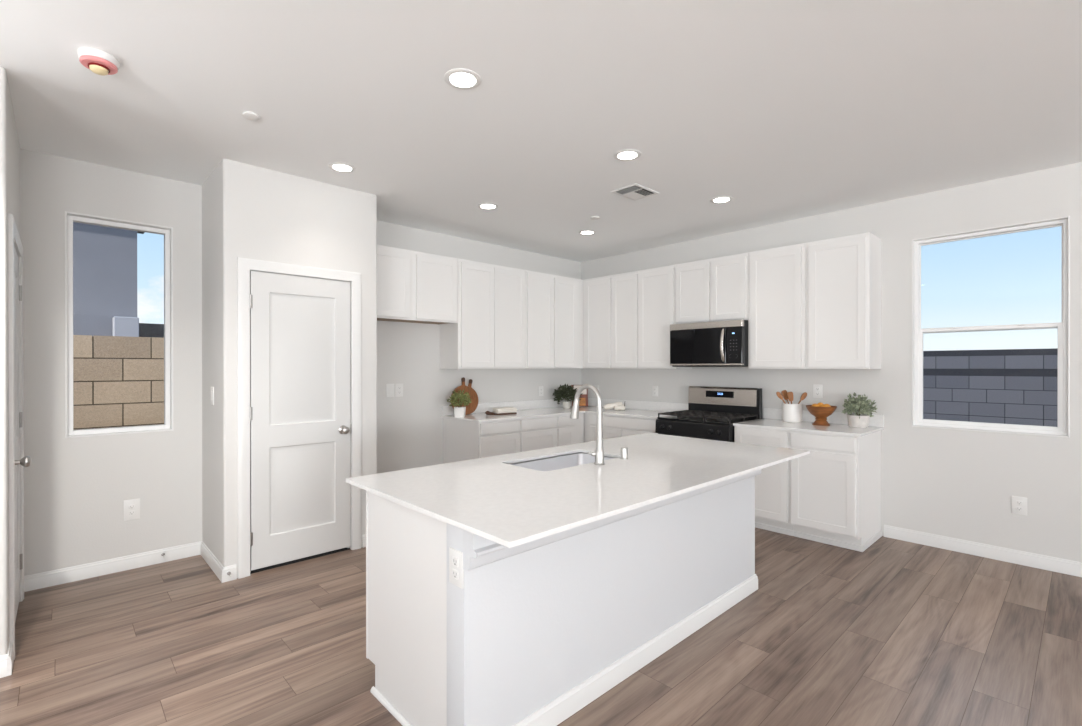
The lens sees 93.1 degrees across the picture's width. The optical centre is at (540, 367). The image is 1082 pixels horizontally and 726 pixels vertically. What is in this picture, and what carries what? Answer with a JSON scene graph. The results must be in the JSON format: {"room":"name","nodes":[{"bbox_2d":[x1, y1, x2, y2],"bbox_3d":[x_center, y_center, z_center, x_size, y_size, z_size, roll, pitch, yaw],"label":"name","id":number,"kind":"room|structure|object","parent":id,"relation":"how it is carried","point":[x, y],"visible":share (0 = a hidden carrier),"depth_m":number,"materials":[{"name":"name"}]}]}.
{"room":"kitchen","nodes":[
{"label":"kitchen","id":0,"kind":"room"},
{"bbox_2d":[0,66,7,655],"bbox_3d":[-2.476,0.018,2.294,0.120,2.743,0.050,0,0,-43],"label":"wall","id":1,"kind":"structure","parent":0,"point":[3,74],"depth_m":2.31,"materials":[{"name":"white paint"}]},
{"bbox_2d":[7,78,19,646],"bbox_3d":[-2.878,0.017,2.721,0.120,2.743,1.123,0,0,-43],"label":"wall","id":2,"kind":"structure","parent":0,"point":[13,147],"depth_m":2.53,"materials":[{"name":"white paint"}]},
{"bbox_2d":[7,642,13,675],"bbox_3d":[-2.451,1.341,2.368,0.014,0.095,0.149,0,0,-43],"label":"baseboard","id":3,"kind":"structure","parent":2,"relation":"attached to","point":[10,654],"depth_m":2.32,"materials":[{"name":"white paint"}]},
{"bbox_2d":[8,213,23,659],"bbox_3d":[-2.820,0.330,2.761,0.017,2.118,0.916,0,0,-43],"label":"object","id":4,"kind":"structure","parent":2,"relation":"attached to","point":[13,235],"depth_m":2.44,"materials":[{"name":"white paint"}]},
{"bbox_2d":[14,247,31,621],"bbox_3d":[-2.814,0.356,2.770,0.106,2.008,0.765,0,0,-43],"label":"door","id":5,"kind":"structure","parent":2,"relation":"in","point":[26,461],"depth_m":2.90,"materials":[{"name":"white paint"}]},
{"bbox_2d":[20,149,201,575],"bbox_3d":[-2.928,0.016,3.541,1.169,2.743,0.140,0,0,-43],"label":"wall","id":6,"kind":"structure","parent":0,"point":[76,489],"depth_m":3.40,"materials":[{"name":"white paint"}]},
{"bbox_2d":[24,541,201,591],"bbox_3d":[-2.867,1.340,3.494,0.949,0.095,0.014,0,0,-43],"label":"baseboard","id":7,"kind":"structure","parent":6,"relation":"attached to","point":[90,570],"depth_m":3.45,"materials":[{"name":"white paint"}]},
{"bbox_2d":[65,211,172,437],"bbox_3d":[-2.902,-0.278,3.546,0.572,1.467,0.118,0,0,-43],"label":"window","id":8,"kind":"structure","parent":6,"relation":"attached to","point":[70,217],"depth_m":3.50,"materials":[{"name":"white plastic"}]},
{"bbox_2d":[123,498,139,520],"bbox_3d":[-2.823,0.979,3.538,0.090,0.139,0.009,0,0,-43],"label":"wall outlet","id":9,"kind":"object","parent":6,"relation":"attached to","point":[131,508],"visible":1,"depth_m":3.54,"materials":[{"name":"white plastic"}]},
{"bbox_2d":[202,159,240,577],"bbox_3d":[-2.256,0.015,3.606,0.100,2.743,0.686,0,0,-43],"label":"wall","id":10,"kind":"structure","parent":0,"point":[221,191],"depth_m":3.39,"materials":[{"name":"white paint"}]},
{"bbox_2d":[201,541,223,582],"bbox_3d":[-2.287,1.339,3.559,0.014,0.095,0.686,0,0,-43],"label":"baseboard","id":11,"kind":"structure","parent":10,"relation":"attached to","point":[208,556],"depth_m":3.51,"materials":[{"name":"white paint"}]},
{"bbox_2d":[211,387,213,404],"bbox_3d":[-2.278,0.195,3.550,0.010,0.124,0.080,0,0,-43],"label":"light switch","id":12,"kind":"object","parent":10,"relation":"attached to","point":[212,388],"visible":1,"depth_m":3.53,"materials":[{"name":"white plastic"}]},
{"bbox_2d":[241,163,365,546],"bbox_3d":[-1.712,0.015,3.725,0.855,2.743,0.115,0,0,-43],"label":"wall","id":13,"kind":"structure","parent":0,"point":[286,218],"depth_m":3.68,"materials":[{"name":"white paint"}]},
{"bbox_2d":[224,564,236,581],"bbox_3d":[-2.026,1.339,3.343,0.070,0.095,0.014,0,0,-43],"label":"baseboard","id":14,"kind":"structure","parent":13,"relation":"attached to","point":[232,568],"depth_m":3.34,"materials":[{"name":"white paint"}]},
{"bbox_2d":[237,257,360,578],"bbox_3d":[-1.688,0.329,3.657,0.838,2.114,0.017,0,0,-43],"label":"trim","id":15,"kind":"structure","parent":13,"relation":"attached to","point":[244,265],"depth_m":3.42,"materials":[{"name":"white paint"}]},
{"bbox_2d":[250,548,349,573],"bbox_3d":[-1.803,1.384,3.782,0.690,0.004,0.280,0,0,-43],"label":"threshold","id":16,"kind":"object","parent":13,"relation":"attached to","point":[342,549],"depth_m":3.68,"materials":[{"name":"black"}]},
{"bbox_2d":[250,271,350,570],"bbox_3d":[-1.684,0.354,3.646,0.694,2.008,0.106,0,0,-43],"label":"door","id":17,"kind":"structure","parent":13,"relation":"in","point":[300,406],"depth_m":3.64,"materials":[{"name":"white paint"}]},
{"bbox_2d":[362,534,365,547],"bbox_3d":[-1.329,1.338,3.997,0.129,0.095,0.014,0,0,-43],"label":"baseboard","id":18,"kind":"structure","parent":13,"relation":"attached to","point":[364,535],"depth_m":3.96,"materials":[{"name":"white paint"}]},
{"bbox_2d":[365,193,376,474],"bbox_3d":[-1.548,0.013,4.248,0.100,2.743,0.653,0,0,-43],"label":"wall","id":19,"kind":"structure","parent":0,"point":[370,199],"depth_m":4.01,"materials":[{"name":"white paint"}]},
{"bbox_2d":[377,220,580,473],"bbox_3d":[-0.640,0.010,5.631,3.318,2.743,0.120,0,0,-43],"label":"wall","id":20,"kind":"structure","parent":0,"point":[409,426],"depth_m":5.10,"materials":[{"name":"white paint"}]},
{"bbox_2d":[386,384,393,396],"bbox_3d":[-1.414,0.213,4.815,0.080,0.124,0.010,0,0,-43],"label":"light switch","id":21,"kind":"object","parent":20,"relation":"attached to","point":[389,387],"visible":1,"depth_m":4.81,"materials":[{"name":"white plastic"}]},
{"bbox_2d":[395,383,402,396],"bbox_3d":[-1.348,0.213,4.878,0.080,0.124,0.009,0,0,-43],"label":"wall outlet","id":22,"kind":"object","parent":20,"relation":"attached to","point":[398,387],"visible":1,"depth_m":4.87,"materials":[{"name":"white plastic"}]},
{"bbox_2d":[377,245,457,324],"bbox_3d":[-1.257,-0.741,4.728,0.956,0.626,0.348,0,0,-43],"label":"upper cabinet","id":23,"kind":"object","parent":20,"relation":"attached to","point":[412,286],"visible":0.66,"depth_m":4.63,"materials":[{"name":"white paint"}]},
{"bbox_2d":[440,258,524,368],"bbox_3d":[-0.591,-0.523,5.354,0.867,1.066,0.348,0,0,-43],"label":"upper cabinet","id":24,"kind":"object","parent":20,"relation":"attached to","point":[489,332],"visible":0.98,"depth_m":5.17,"materials":[{"name":"white paint"}]},
{"bbox_2d":[539,386,542,395],"bbox_3d":[0.001,0.280,6.145,0.076,0.118,0.009,0,0,-43],"label":"wall outlet","id":25,"kind":"object","parent":20,"relation":"attached to","point":[540,387],"visible":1,"depth_m":6.14,"materials":[{"name":"white plastic"}]},
{"bbox_2d":[525,270,582,368],"bbox_3d":[0.064,-0.524,5.968,0.925,1.066,0.348,0,0,-43],"label":"upper cabinet","id":26,"kind":"object","parent":20,"relation":"attached to","point":[553,303],"visible":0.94,"depth_m":5.81,"materials":[{"name":"white paint"}]},
{"bbox_2d":[0,0,1081,261],"bbox_3d":[1.849,-1.426,-0.895,8.620,0.150,13.200,0,0,-43],"label":"ceiling","id":27,"kind":"structure","parent":0,"point":[788,110],"depth_m":2.57,"materials":[{"name":"white paint"}]},
{"bbox_2d":[77,47,119,75],"bbox_3d":[-1.926,-1.319,2.233,0.140,0.070,0.140,0,0,-43],"label":"smoke detector","id":28,"kind":"object","parent":27,"relation":"attached to","point":[99,62],"visible":1,"depth_m":2.20,"materials":[{"name":"white plastic"}]},
{"bbox_2d":[242,111,259,120],"bbox_3d":[-1.553,-1.348,2.744,0.082,0.014,0.082,0,0,-43],"label":"sprinkler cover","id":29,"kind":"object","parent":27,"relation":"attached to","point":[248,115],"visible":1,"depth_m":2.73,"materials":[{"name":"white plastic"}]},
{"bbox_2d":[328,162,355,172],"bbox_3d":[-1.346,-1.353,3.471,0.174,0.007,0.174,0,0,-43],"label":"recessed light","id":30,"kind":"object","parent":27,"relation":"in","point":[337,166],"visible":1,"depth_m":3.46,"materials":[{"name":"white plastic"}]},
{"bbox_2d":[444,68,480,89],"bbox_3d":[-0.367,-1.352,2.407,0.174,0.007,0.174,0,0,-43],"label":"recessed light","id":31,"kind":"object","parent":27,"relation":"in","point":[459,78],"visible":1,"depth_m":2.40,"materials":[{"name":"white plastic"}]},
{"bbox_2d":[478,203,497,209],"bbox_3d":[-0.445,-1.355,4.308,0.174,0.007,0.174,0,0,-43],"label":"recessed light","id":32,"kind":"object","parent":27,"relation":"in","point":[488,206],"visible":1,"depth_m":4.30,"materials":[{"name":"white plastic"}]},
{"bbox_2d":[579,230,595,234],"bbox_3d":[0.465,-1.357,5.151,0.174,0.007,0.174,0,0,-43],"label":"recessed light","id":33,"kind":"object","parent":27,"relation":"in","point":[583,232],"visible":1,"depth_m":5.14,"materials":[{"name":"white plastic"}]},
{"bbox_2d":[614,149,640,160],"bbox_3d":[0.551,-1.354,3.270,0.174,0.007,0.174,0,0,-43],"label":"recessed light","id":34,"kind":"object","parent":27,"relation":"in","point":[627,154],"visible":1,"depth_m":3.25,"materials":[{"name":"white plastic"}]},
{"bbox_2d":[611,184,658,200],"bbox_3d":[0.728,-1.354,3.965,0.300,0.010,0.236,0,0,-43],"label":"ceiling vent","id":35,"kind":"object","parent":27,"relation":"in","point":[634,192],"visible":1,"depth_m":3.96,"materials":[{"name":"white plastic"}]},
{"bbox_2d":[710,196,732,202],"bbox_3d":[1.459,-1.356,4.144,0.174,0.007,0.174,0,0,-43],"label":"recessed light","id":36,"kind":"object","parent":27,"relation":"in","point":[721,199],"visible":1,"depth_m":4.13,"materials":[{"name":"white plastic"}]},
{"bbox_2d":[0,528,1081,725],"bbox_3d":[1.868,1.393,-0.909,8.421,0.002,12.950,0,0,-43],"label":"floor","id":37,"kind":"structure","parent":0,"point":[893,632],"depth_m":2.53,"materials":[{"name":"wood"}]},
{"bbox_2d":[443,418,519,463],"bbox_3d":[-0.599,0.945,5.156,0.498,0.875,0.628,0,0,-43],"label":"base cabinet","id":38,"kind":"object","parent":37,"relation":"on","point":[462,440],"visible":0.34,"depth_m":4.95,"materials":[{"name":"white paint"}]},
{"bbox_2d":[519,416,556,451],"bbox_3d":[-0.228,0.944,5.505,0.519,0.875,0.628,0,0,-43],"label":"base cabinet","id":39,"kind":"object","parent":37,"relation":"on","point":[536,433],"visible":0.31,"depth_m":5.26,"materials":[{"name":"white paint"}]},
{"bbox_2d":[366,452,760,725],"bbox_3d":[0.307,0.947,2.708,2.217,0.879,0.842,0,0,-43],"label":"kitchen island","id":40,"kind":"object","parent":37,"relation":"on","point":[464,628],"visible":0.76,"depth_m":2.06,"materials":[{"name":"white paint"}]},
{"bbox_2d":[346,433,809,547],"bbox_3d":[0.358,0.499,2.650,2.294,0.016,1.139,0,0,-43],"label":"island countertop","id":41,"kind":"structure","parent":40,"relation":"on","point":[491,498],"depth_m":2.21,"materials":[{"name":"white stone"}]},
{"bbox_2d":[510,452,613,470],"bbox_3d":[0.127,0.611,2.748,0.650,0.200,0.373,0,0,-43],"label":"sink","id":42,"kind":"object","parent":41,"relation":"in","point":[573,459],"visible":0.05,"depth_m":2.95,"materials":[{"name":"silver metal"}]},
{"bbox_2d":[570,384,604,464],"bbox_3d":[0.231,0.287,2.662,0.079,0.406,0.225,0,0,-43],"label":"kitchen faucet","id":43,"kind":"object","parent":41,"relation":"on","point":[599,452],"visible":1,"depth_m":2.60,"materials":[{"name":"silver metal"}]},
{"bbox_2d":[620,447,627,458],"bbox_3d":[0.448,0.459,2.761,0.043,0.062,0.043,0,0,-43],"label":"air gap","id":44,"kind":"object","parent":41,"relation":"on","point":[624,450],"visible":1,"depth_m":2.75,"materials":[{"name":"silver metal"}]},
{"bbox_2d":[556,413,583,445],"bbox_3d":[0.120,0.943,5.831,0.434,0.875,0.628,0,0,-43],"label":"base cabinet","id":45,"kind":"object","parent":37,"relation":"on","point":[569,430],"visible":0.27,"depth_m":5.58,"materials":[{"name":"white paint"}]},
{"bbox_2d":[584,413,657,441],"bbox_3d":[0.848,0.943,5.836,0.628,0.875,1.580,0,0,-43],"label":"base cabinet","id":46,"kind":"object","parent":37,"relation":"on","point":[614,426],"visible":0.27,"depth_m":5.43,"materials":[{"name":"white paint"}]},
{"bbox_2d":[442,398,687,422],"bbox_3d":[0.304,0.445,5.338,2.102,0.122,1.599,0,0,-43],"label":"countertop","id":47,"kind":"structure","parent":46,"relation":"on","point":[545,407],"depth_m":5.68,"materials":[{"name":"white stone"}]},
{"bbox_2d":[446,390,471,416],"bbox_3d":[-0.798,0.351,5.070,0.256,0.272,0.277,0,0,-43],"label":"potted plant","id":48,"kind":"object","parent":47,"relation":"on","point":[459,411],"visible":1,"depth_m":5.02,"materials":[{"name":"green plant"}]},
{"bbox_2d":[451,377,475,414],"bbox_3d":[-0.799,0.292,5.284,0.304,0.388,0.060,0,0,-43],"label":"cutting board","id":49,"kind":"object","parent":47,"relation":"on","point":[471,406],"visible":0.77,"depth_m":5.30,"materials":[{"name":"brown wood"}]},
{"bbox_2d":[468,379,477,413],"bbox_3d":[-0.777,0.304,5.345,0.290,0.365,0.041,0,0,-43],"label":"cutting board","id":50,"kind":"object","parent":47,"relation":"on","point":[470,380],"visible":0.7,"depth_m":5.40,"materials":[{"name":"brown wood"}]},
{"bbox_2d":[485,411,516,414],"bbox_3d":[-0.430,0.466,5.344,0.326,0.049,0.140,0,0,-33],"label":"serving board","id":51,"kind":"object","parent":47,"relation":"on","point":[486,412],"visible":0.85,"depth_m":5.27,"materials":[{"name":"brown wood"}]},
{"bbox_2d":[492,407,516,412],"bbox_3d":[-0.380,0.445,5.381,0.239,0.048,0.122,0,0,-33],"label":"folded towel","id":52,"kind":"object","parent":51,"relation":"on","point":[504,409],"visible":0.98,"depth_m":5.33,"materials":[{"name":"white fabric"}]},
{"bbox_2d":[552,384,581,407],"bbox_3d":[0.304,0.333,6.138,0.352,0.302,0.370,0,0,-43],"label":"potted plant","id":53,"kind":"object","parent":47,"relation":"on","point":[563,391],"visible":0.95,"depth_m":6.08,"materials":[{"name":"green plant"}]},
{"bbox_2d":[571,385,587,406],"bbox_3d":[0.479,0.348,6.375,0.202,0.269,0.072,0,0,-5],"label":"cookbook","id":54,"kind":"object","parent":47,"relation":"on","point":[584,399],"visible":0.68,"depth_m":6.36,"materials":[{"name":"orange paper"}]},
{"bbox_2d":[573,398,585,405],"bbox_3d":[0.474,0.421,6.346,0.155,0.094,0.016,0,0,-5],"label":"picture","id":55,"kind":"object","parent":54,"relation":"attached to","point":[583,400],"depth_m":6.35},
{"bbox_2d":[603,402,624,409],"bbox_3d":[0.843,0.432,5.858,0.262,0.107,0.151,0,0,-1],"label":"cloth","id":56,"kind":"object","parent":47,"relation":"on","point":[617,405],"visible":1,"depth_m":5.81,"materials":[{"name":"white fabric"}]},
{"bbox_2d":[655,386,761,441],"bbox_3d":[1.598,0.788,4.932,0.716,1.187,0.753,0,0,-43],"label":"gas range","id":57,"kind":"object","parent":37,"relation":"on","point":[711,414],"visible":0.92,"depth_m":4.91,"materials":[{"name":"black metal"}]},
{"bbox_2d":[658,421,733,441],"bbox_3d":[1.631,0.924,4.963,0.625,0.855,0.751,0,0,-43],"label":"oven","id":58,"kind":"object","parent":57,"relation":"in","point":[727,423],"depth_m":4.55,"materials":[{"name":"black metal"}]},
{"bbox_2d":[657,416,756,424],"bbox_3d":[1.601,0.490,4.934,0.577,0.011,0.753,0,0,-43],"label":"cooktop","id":59,"kind":"object","parent":57,"relation":"in","point":[667,419],"depth_m":4.79,"materials":[{"name":"black metal"}]},
{"bbox_2d":[734,426,793,535],"bbox_3d":[2.074,0.944,4.532,0.628,0.875,0.471,0,0,-43],"label":"base cabinet","id":60,"kind":"object","parent":37,"relation":"on","point":[772,486],"visible":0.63,"depth_m":4.26,"materials":[{"name":"white paint"}]},
{"bbox_2d":[790,430,882,551],"bbox_3d":[2.406,0.945,4.178,0.628,0.875,0.500,0,0,-43],"label":"base cabinet","id":61,"kind":"object","parent":37,"relation":"on","point":[835,488],"visible":0.96,"depth_m":3.97,"materials":[{"name":"white paint"}]},
{"bbox_2d":[733,408,883,436],"bbox_3d":[2.245,0.445,4.342,0.637,0.122,0.980,0,0,-43],"label":"countertop","id":62,"kind":"structure","parent":61,"relation":"on","point":[772,417],"depth_m":4.32,"materials":[{"name":"white stone"}]},
{"bbox_2d":[782,403,801,422],"bbox_3d":[2.254,0.403,4.601,0.162,0.165,0.162,0,0,-43],"label":"utensil crock","id":63,"kind":"object","parent":62,"relation":"on","point":[792,413],"visible":0.96,"depth_m":4.54,"materials":[{"name":"white ceramic"}]},
{"bbox_2d":[776,392,785,403],"bbox_3d":[2.204,0.343,4.589,0.192,0.258,0.012,0,0,0],"label":"wooden spoon","id":64,"kind":"object","parent":63,"relation":"in","point":[778,394],"visible":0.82,"depth_m":4.59,"materials":[{"name":"brown wood"}]},
{"bbox_2d":[781,390,788,403],"bbox_3d":[2.232,0.335,4.623,0.129,0.270,0.012,0,0,0],"label":"wooden spatula","id":65,"kind":"object","parent":63,"relation":"in","point":[784,392],"visible":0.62,"depth_m":4.62,"materials":[{"name":"brown wood"}]},
{"bbox_2d":[787,392,792,403],"bbox_3d":[2.230,0.341,4.571,0.067,0.255,0.012,0,0,0],"label":"wooden spatula","id":66,"kind":"object","parent":63,"relation":"in","point":[789,394],"visible":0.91,"depth_m":4.57,"materials":[{"name":"brown wood"}]},
{"bbox_2d":[798,392,806,403],"bbox_3d":[2.299,0.346,4.607,0.182,0.250,0.012,0,0,0],"label":"wooden spoon","id":67,"kind":"object","parent":63,"relation":"in","point":[803,396],"visible":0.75,"depth_m":4.60,"materials":[{"name":"brown wood"}]},
{"bbox_2d":[806,405,836,425],"bbox_3d":[2.383,0.405,4.362,0.236,0.162,0.236,0,0,-43],"label":"footed bowl","id":68,"kind":"object","parent":62,"relation":"on","point":[821,414],"visible":0.99,"depth_m":4.31,"materials":[{"name":"brown wood"}]},
{"bbox_2d":[841,392,876,427],"bbox_3d":[2.593,0.343,4.206,0.242,0.287,0.248,0,0,6],"label":"potted plant","id":69,"kind":"object","parent":62,"relation":"on","point":[859,419],"visible":1,"depth_m":4.16,"materials":[{"name":"plant"}]},
{"bbox_2d":[581,162,1081,561],"bbox_3d":[5.017,0.013,1.944,0.120,2.743,13.000,0,0,-43],"label":"wall","id":70,"kind":"structure","parent":0,"point":[959,484],"depth_m":4.00,"materials":[{"name":"white paint"}]},
{"bbox_2d":[583,271,638,368],"bbox_3d":[0.786,-0.525,6.104,0.348,1.066,1.141,0,0,-43],"label":"upper cabinet","id":71,"kind":"object","parent":70,"relation":"attached to","point":[610,303],"visible":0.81,"depth_m":5.85,"materials":[{"name":"white paint"}]},
{"bbox_2d":[652,386,657,395],"bbox_3d":[1.293,0.265,5.815,0.009,0.118,0.076,0,0,-43],"label":"wall outlet","id":72,"kind":"object","parent":70,"relation":"attached to","point":[654,388],"visible":1,"depth_m":5.81,"materials":[{"name":"white plastic"}]},
{"bbox_2d":[639,265,691,368],"bbox_3d":[1.333,-0.524,5.521,0.348,1.066,0.455,0,0,-43],"label":"upper cabinet","id":73,"kind":"object","parent":70,"relation":"attached to","point":[657,286],"visible":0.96,"depth_m":5.40,"materials":[{"name":"white paint"}]},
{"bbox_2d":[676,253,747,323],"bbox_3d":[1.750,-0.748,5.077,0.348,0.618,0.759,0,0,-43],"label":"upper cabinet","id":74,"kind":"object","parent":70,"relation":"attached to","point":[714,289],"visible":0.88,"depth_m":4.93,"materials":[{"name":"white paint"}]},
{"bbox_2d":[670,320,747,366],"bbox_3d":[1.697,-0.222,5.024,0.498,0.428,0.751,0,0,-43],"label":"microwave","id":75,"kind":"object","parent":74,"relation":"attached to","point":[716,343],"visible":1,"depth_m":4.85,"materials":[{"name":"black glass"}]},
{"bbox_2d":[748,243,804,368],"bbox_3d":[2.179,-0.523,4.621,0.348,1.066,0.491,0,0,-43],"label":"upper cabinet","id":76,"kind":"object","parent":70,"relation":"attached to","point":[776,276],"visible":0.92,"depth_m":4.49,"materials":[{"name":"white paint"}]},
{"bbox_2d":[813,385,822,397],"bbox_3d":[2.466,0.210,4.567,0.009,0.118,0.076,0,0,-43],"label":"wall outlet","id":77,"kind":"object","parent":70,"relation":"attached to","point":[817,389],"visible":1,"depth_m":4.56,"materials":[{"name":"white plastic"}]},
{"bbox_2d":[763,408,883,426],"bbox_3d":[2.470,0.434,4.553,0.020,0.102,0.980,0,0,-43],"label":"backsplash","id":78,"kind":"structure","parent":70,"relation":"attached to","point":[877,420],"depth_m":4.47,"materials":[{"name":"white stone"}]},
{"bbox_2d":[805,232,880,368],"bbox_3d":[2.509,-0.523,4.269,0.348,1.066,0.472,0,0,-43],"label":"upper cabinet","id":79,"kind":"object","parent":70,"relation":"attached to","point":[843,274],"visible":1,"depth_m":4.13,"materials":[{"name":"white paint"}]},
{"bbox_2d":[884,525,1081,576],"bbox_3d":[6.073,1.338,0.725,0.014,0.095,9.535,0,0,-43],"label":"baseboard","id":80,"kind":"structure","parent":70,"relation":"attached to","point":[1049,563],"depth_m":3.72,"materials":[{"name":"white paint"}]},
{"bbox_2d":[912,216,1069,437],"bbox_3d":[3.280,-0.275,3.786,0.118,1.484,0.873,0,0,-43],"label":"window","id":81,"kind":"structure","parent":70,"relation":"in","point":[1062,429],"depth_m":3.74,"materials":[{"name":"white plastic"}]},
{"bbox_2d":[1012,496,1026,515],"bbox_3d":[3.367,0.971,3.609,0.009,0.124,0.080,0,0,-43],"label":"wall outlet","id":82,"kind":"object","parent":70,"relation":"attached to","point":[1019,504],"visible":1,"depth_m":3.60,"materials":[{"name":"white plastic"}]},
{"bbox_3d":[-3.739,0.021,1.156,3.278,2.743,0.120,0,0,-43],"label":"wall","id":83,"kind":"structure","parent":0,"visible":0},
{"bbox_2d":[0,654,6,677],"bbox_3d":[-3.604,1.344,1.192,3.278,0.095,0.014,0,0,-43],"label":"baseboard","id":84,"kind":"structure","parent":83,"relation":"attached to","point":[3,658],"depth_m":2.30,"materials":[{"name":"white paint"}]},
{"label":"outside","id":85,"kind":"structure","parent":0,"visible":0},
{"bbox_3d":[-4.610,2.048,12.111,60.000,0.150,65.000,0,0,-43],"label":"ground","id":86,"kind":"structure","parent":85,"visible":0},
{"bbox_2d":[73,222,144,336],"bbox_3d":[-11.104,-1.466,8.718,6.700,6.700,7.850,0,0,-43],"label":"house","id":87,"kind":"structure","parent":86,"relation":"on","point":[104,258],"depth_m":7.97,"materials":[{"name":"stone"}]},
{"bbox_2d":[73,335,163,429],"bbox_3d":[-2.534,0.928,5.881,10.500,2.426,0.157,0,0,-43],"label":"block wall","id":88,"kind":"structure","parent":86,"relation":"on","point":[118,381],"depth_m":4.59,"materials":[{"name":"brown"}]},
{"bbox_2d":[139,323,163,337],"bbox_3d":[-11.662,0.256,18.519,10.300,3.220,6.800,0,0,-43],"label":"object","id":89,"kind":"structure","parent":86,"relation":"on","point":[145,329],"depth_m":14.48,"materials":[{"name":"stone"}]},
{"bbox_2d":[923,348,1057,426],"bbox_3d":[8.136,0.939,6.247,0.157,2.415,13.000,0,0,-43],"label":"block wall","id":90,"kind":"structure","parent":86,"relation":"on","point":[1002,386],"depth_m":7.64,"materials":[{"name":"grey"}]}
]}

